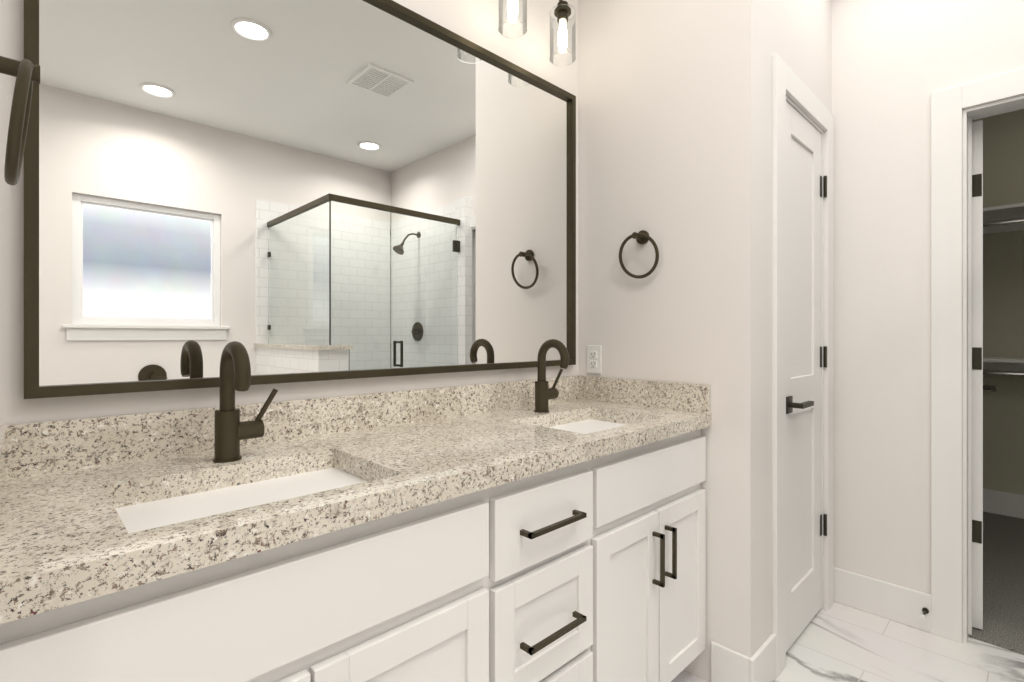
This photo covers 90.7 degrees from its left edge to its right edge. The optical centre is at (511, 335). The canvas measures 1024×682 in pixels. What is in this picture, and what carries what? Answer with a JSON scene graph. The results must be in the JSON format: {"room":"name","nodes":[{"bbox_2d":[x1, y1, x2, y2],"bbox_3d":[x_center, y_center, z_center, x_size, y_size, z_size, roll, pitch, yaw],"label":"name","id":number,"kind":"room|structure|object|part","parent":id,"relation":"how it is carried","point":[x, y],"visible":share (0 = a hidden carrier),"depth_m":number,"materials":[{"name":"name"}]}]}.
{"room":"bathroom","nodes":[
{"label":"bathroom","id":0,"kind":"room"},
{"bbox_2d":[0,424,7,538],"bbox_3d":[-0.746,0.214,0.725,0.020,0.097,0.546,0,0,-44],"label":"backsplash","id":1,"kind":"structure","parent":0,"relation":"attached to","point":[3,428],"depth_m":0.80,"materials":[{"name":"beige stone"}]},
{"bbox_2d":[0,0,23,60],"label":"wall","id":2,"kind":"structure","parent":0,"point":[11,11],"depth_m":0.95,"materials":[{"name":"white paint"}]},
{"bbox_2d":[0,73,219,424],"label":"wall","id":3,"kind":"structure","parent":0,"point":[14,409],"depth_m":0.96,"materials":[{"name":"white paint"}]},
{"bbox_2d":[8,375,579,474],"bbox_3d":[-0.332,0.214,1.518,1.718,0.097,0.020,0,0,-44],"label":"backsplash","id":4,"kind":"structure","parent":0,"relation":"attached to","point":[54,445],"depth_m":1.14,"materials":[{"name":"beige stone"}]},
{"bbox_2d":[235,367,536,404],"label":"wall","id":5,"kind":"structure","parent":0,"point":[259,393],"depth_m":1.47,"materials":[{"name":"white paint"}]},
{"bbox_2d":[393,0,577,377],"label":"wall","id":6,"kind":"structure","parent":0,"point":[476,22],"depth_m":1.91,"materials":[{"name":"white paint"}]},
{"bbox_2d":[24,0,575,398],"bbox_3d":[-0.332,-0.431,1.512,1.623,1.098,0.027,0,0,-44],"label":"mirror","id":7,"kind":"object","parent":6,"relation":"attached to","point":[285,191],"visible":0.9,"depth_m":1.28,"materials":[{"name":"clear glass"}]},
{"bbox_2d":[498,0,575,65],"bbox_3d":[0.069,-1.210,1.800,0.354,0.383,0.173,0,0,-44],"label":"vanity light","id":8,"kind":"object","parent":6,"relation":"attached to","point":[562,12],"visible":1,"depth_m":1.85,"materials":[{"name":"clear glass"}]},
{"bbox_3d":[0.003,-1.105,1.685,0.095,0.170,0.095,0,0,-44],"label":"lamp shade","id":9,"kind":"part","parent":8,"relation":"part of","materials":[{"name":"clear glass"}]},
{"bbox_3d":[0.003,-1.101,1.685,0.035,0.118,0.035,0,0,-44],"label":"bulb","id":10,"kind":"part","parent":8,"relation":"part of","materials":[{"name":"white glass"}]},
{"bbox_3d":[0.187,-1.105,1.862,0.095,0.170,0.095,0,0,-44],"label":"lamp shade","id":11,"kind":"part","parent":8,"relation":"part of","materials":[{"name":"clear glass"}]},
{"bbox_2d":[580,375,709,410],"bbox_3d":[0.475,0.214,1.905,0.020,0.097,0.546,0,0,-44],"label":"backsplash","id":12,"kind":"structure","parent":0,"relation":"attached to","point":[645,393],"depth_m":1.86,"materials":[{"name":"beige stone"}]},
{"bbox_2d":[578,0,831,681],"bbox_3d":[0.855,-0.215,2.195,0.926,2.790,0.700,0,0,-44],"label":"wall","id":13,"kind":"structure","parent":0,"point":[675,129],"depth_m":1.76,"materials":[{"name":"white paint"}]},
{"bbox_2d":[587,345,601,373],"bbox_3d":[0.334,0.095,2.060,0.010,0.114,0.070,0,0,-44],"label":"duplex electrical outlet","id":14,"kind":"object","parent":13,"relation":"attached to","point":[594,358],"visible":1,"depth_m":2.05,"materials":[{"name":"white plastic"}]},
{"bbox_2d":[619,230,658,278],"bbox_3d":[0.472,-0.305,1.881,0.060,0.182,0.168,0,0,-44],"label":"towel ring","id":15,"kind":"object","parent":13,"relation":"attached to","point":[642,237],"visible":1,"depth_m":1.88,"materials":[{"name":"brown metal"}]},
{"bbox_2d":[772,54,833,677],"bbox_3d":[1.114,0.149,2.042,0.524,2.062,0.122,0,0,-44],"label":"door frame","id":16,"kind":"structure","parent":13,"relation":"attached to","point":[804,115],"depth_m":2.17,"materials":[{"name":"white paint"}]},
{"bbox_2d":[786,101,826,651],"bbox_3d":[1.164,0.150,1.998,0.504,2.035,0.090,0,0,-44],"label":"door leaf","id":17,"kind":"structure","parent":16,"relation":"attached to","point":[803,370],"depth_m":2.02,"materials":[{"name":"white paint"}]},
{"bbox_3d":[1.188,0.085,1.998,0.470,1.540,0.056,0,0,-44],"label":"linen door hardware","id":18,"kind":"part","parent":17,"relation":"part of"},
{"bbox_2d":[671,601,1023,681],"bbox_3d":[0.668,1.210,0.346,3.883,0.060,3.340,0,0,-44],"label":"floor","id":19,"kind":"structure","parent":0,"point":[837,642],"depth_m":1.86,"materials":[{"name":"tile"}]},
{"bbox_2d":[0,423,710,681],"bbox_3d":[-0.135,0.743,1.314,1.718,0.874,0.588,0,0,-44],"label":"bathroom vanity","id":20,"kind":"object","parent":19,"relation":"on","point":[541,528],"depth_m":0.97,"materials":[{"name":"white paint"}]},
{"bbox_3d":[-0.447,0.794,0.665,0.359,0.542,0.019,0,0,-44],"label":"door","id":21,"kind":"part","parent":20,"relation":"part of","materials":[{"name":"white paint"}]},
{"bbox_2d":[0,399,710,610],"bbox_3d":[-0.141,0.284,1.321,1.718,0.044,0.570,0,0,-44],"label":"countertop","id":22,"kind":"structure","parent":20,"relation":"on","point":[65,532],"depth_m":0.92,"materials":[{"name":"beige stone"}]},
{"bbox_2d":[208,341,279,462],"bbox_3d":[-0.544,0.136,1.063,0.127,0.252,0.145,0,0,-44],"label":"faucet","id":23,"kind":"object","parent":22,"relation":"on","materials":[{"name":"brown metal"}]},
{"bbox_2d":[116,459,375,530],"bbox_3d":[-0.461,0.379,0.924,0.460,0.170,0.340,0,0,-44],"label":"sink","id":24,"kind":"object","parent":22,"relation":"in","point":[155,507],"depth_m":0.98,"materials":[{"name":"white ceramic"}]},
{"bbox_2d":[532,339,571,410],"bbox_3d":[0.161,0.136,1.743,0.127,0.252,0.145,0,0,-44],"label":"faucet","id":25,"kind":"object","parent":22,"relation":"on","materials":[{"name":"brown metal"}]},
{"bbox_2d":[540,415,635,430],"bbox_3d":[0.244,0.379,1.605,0.460,0.170,0.340,0,0,-44],"label":"sink","id":26,"kind":"object","parent":22,"relation":"in","point":[582,422],"depth_m":1.75,"materials":[{"name":"white ceramic"}]},
{"bbox_3d":[-0.183,0.794,0.920,0.363,0.542,0.019,0,0,-44],"label":"door","id":27,"kind":"part","parent":20,"relation":"part of","materials":[{"name":"white paint"}]},
{"bbox_3d":[0.079,0.934,1.174,0.335,0.262,0.019,0,0,-44],"label":"drawer","id":28,"kind":"part","parent":20,"relation":"part of","materials":[{"name":"white paint"}]},
{"bbox_3d":[0.079,0.658,1.174,0.335,0.250,0.019,0,0,-44],"label":"drawer","id":29,"kind":"part","parent":20,"relation":"part of","materials":[{"name":"white paint"}]},
{"bbox_3d":[0.079,0.427,1.174,0.335,0.171,0.019,0,0,-44],"label":"drawer","id":30,"kind":"part","parent":20,"relation":"part of","materials":[{"name":"white paint"}]},
{"bbox_3d":[0.098,0.675,1.154,0.190,0.010,0.035,0,0,-44],"label":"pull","id":31,"kind":"part","parent":20,"relation":"part of","materials":[{"name":"brown metal"}]},
{"bbox_3d":[0.098,0.428,1.154,0.190,0.010,0.035,0,0,-44],"label":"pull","id":32,"kind":"part","parent":20,"relation":"part of","materials":[{"name":"brown metal"}]},
{"bbox_3d":[0.321,0.794,1.408,0.306,0.542,0.019,0,0,-44],"label":"door","id":33,"kind":"part","parent":20,"relation":"part of","materials":[{"name":"white paint"}]},
{"bbox_3d":[0.427,0.650,1.472,0.010,0.150,0.035,0,0,-44],"label":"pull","id":34,"kind":"part","parent":20,"relation":"part of","materials":[{"name":"brown metal"}]},
{"bbox_3d":[0.477,0.650,1.521,0.010,0.150,0.035,0,0,-44],"label":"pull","id":35,"kind":"part","parent":20,"relation":"part of","materials":[{"name":"brown metal"}]},
{"bbox_3d":[0.545,0.794,1.623,0.303,0.542,0.019,0,0,-44],"label":"door","id":36,"kind":"part","parent":20,"relation":"part of","materials":[{"name":"white paint"}]},
{"bbox_2d":[832,0,1023,593],"bbox_3d":[2.107,-0.215,1.652,0.120,2.790,3.220,0,0,-44],"label":"wall","id":37,"kind":"structure","parent":0,"point":[896,64],"depth_m":2.11,"materials":[{"name":"white paint"}]},
{"bbox_2d":[834,567,930,632],"bbox_3d":[1.543,1.105,2.129,0.028,0.150,0.351,0,0,-44],"label":"baseboard","id":38,"kind":"structure","parent":37,"relation":"attached to","point":[893,602],"depth_m":2.12,"materials":[{"name":"white paint"}]},
{"bbox_2d":[921,608,928,618],"bbox_3d":[1.624,1.095,1.992,0.071,0.021,0.022,0,0,-44],"label":"door stop","id":39,"kind":"object","parent":38,"relation":"attached to","point":[925,611],"visible":1,"depth_m":2.01,"materials":[{"name":"brown metal"}]},
{"bbox_2d":[931,68,1023,643],"bbox_3d":[2.052,0.108,1.709,0.152,2.144,0.968,0,0,-44],"label":"door frame","id":40,"kind":"structure","parent":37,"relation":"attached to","point":[969,115],"depth_m":1.97,"materials":[{"name":"white paint"}]},
{"bbox_2d":[972,120,995,629],"bbox_3d":[2.102,0.154,2.292,0.146,2.023,0.765,0,0,42],"label":"closet door leaf","id":41,"kind":"structure","parent":40,"relation":"attached to","point":[977,378],"depth_m":2.02,"materials":[{"name":"white paint"}]},
{"bbox_3d":[2.090,0.090,2.279,0.146,1.470,0.728,0,0,42],"label":"closet door hardware","id":42,"kind":"part","parent":41,"relation":"part of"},
{"bbox_2d":[968,512,1023,654],"bbox_3d":[2.813,1.206,2.418,2.080,0.068,2.640,0,0,-44],"label":"floor","id":43,"kind":"structure","parent":0,"point":[1003,581],"depth_m":2.39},
{"bbox_2d":[972,109,1023,494],"bbox_3d":[3.518,-0.215,3.098,0.120,2.790,2.640,0,0,-44],"label":"wall","id":44,"kind":"structure","parent":0,"point":[1003,307],"depth_m":3.31,"materials":[{"name":"beige paint"}]},
{"bbox_2d":[983,203,1023,376],"bbox_3d":[3.345,-0.270,2.931,0.358,1.040,2.396,0,0,-44],"label":"closet shelf","id":45,"kind":"object","parent":44,"relation":"attached to","point":[1003,218],"depth_m":3.05,"materials":[{"name":"white paint"}]},
{"bbox_2d":[983,489,1023,518],"bbox_3d":[3.470,1.097,3.052,0.014,0.150,2.400,0,0,-44],"label":"baseboard","id":46,"kind":"structure","parent":44,"relation":"attached to","point":[1003,503],"depth_m":3.30,"materials":[{"name":"white paint"}]},
{"bbox_3d":[-1.111,-0.215,0.240,1.175,2.790,0.780,0,0,-44],"label":"wall","id":47,"kind":"structure","parent":0,"visible":0},
{"bbox_2d":[0,56,39,184],"bbox_3d":[-0.660,-0.289,0.663,0.060,0.179,0.164,0,0,-44],"label":"towel ring","id":48,"kind":"object","parent":47,"relation":"attached to","point":[25,73],"visible":1,"depth_m":0.63,"materials":[{"name":"brown metal"}]}
]}

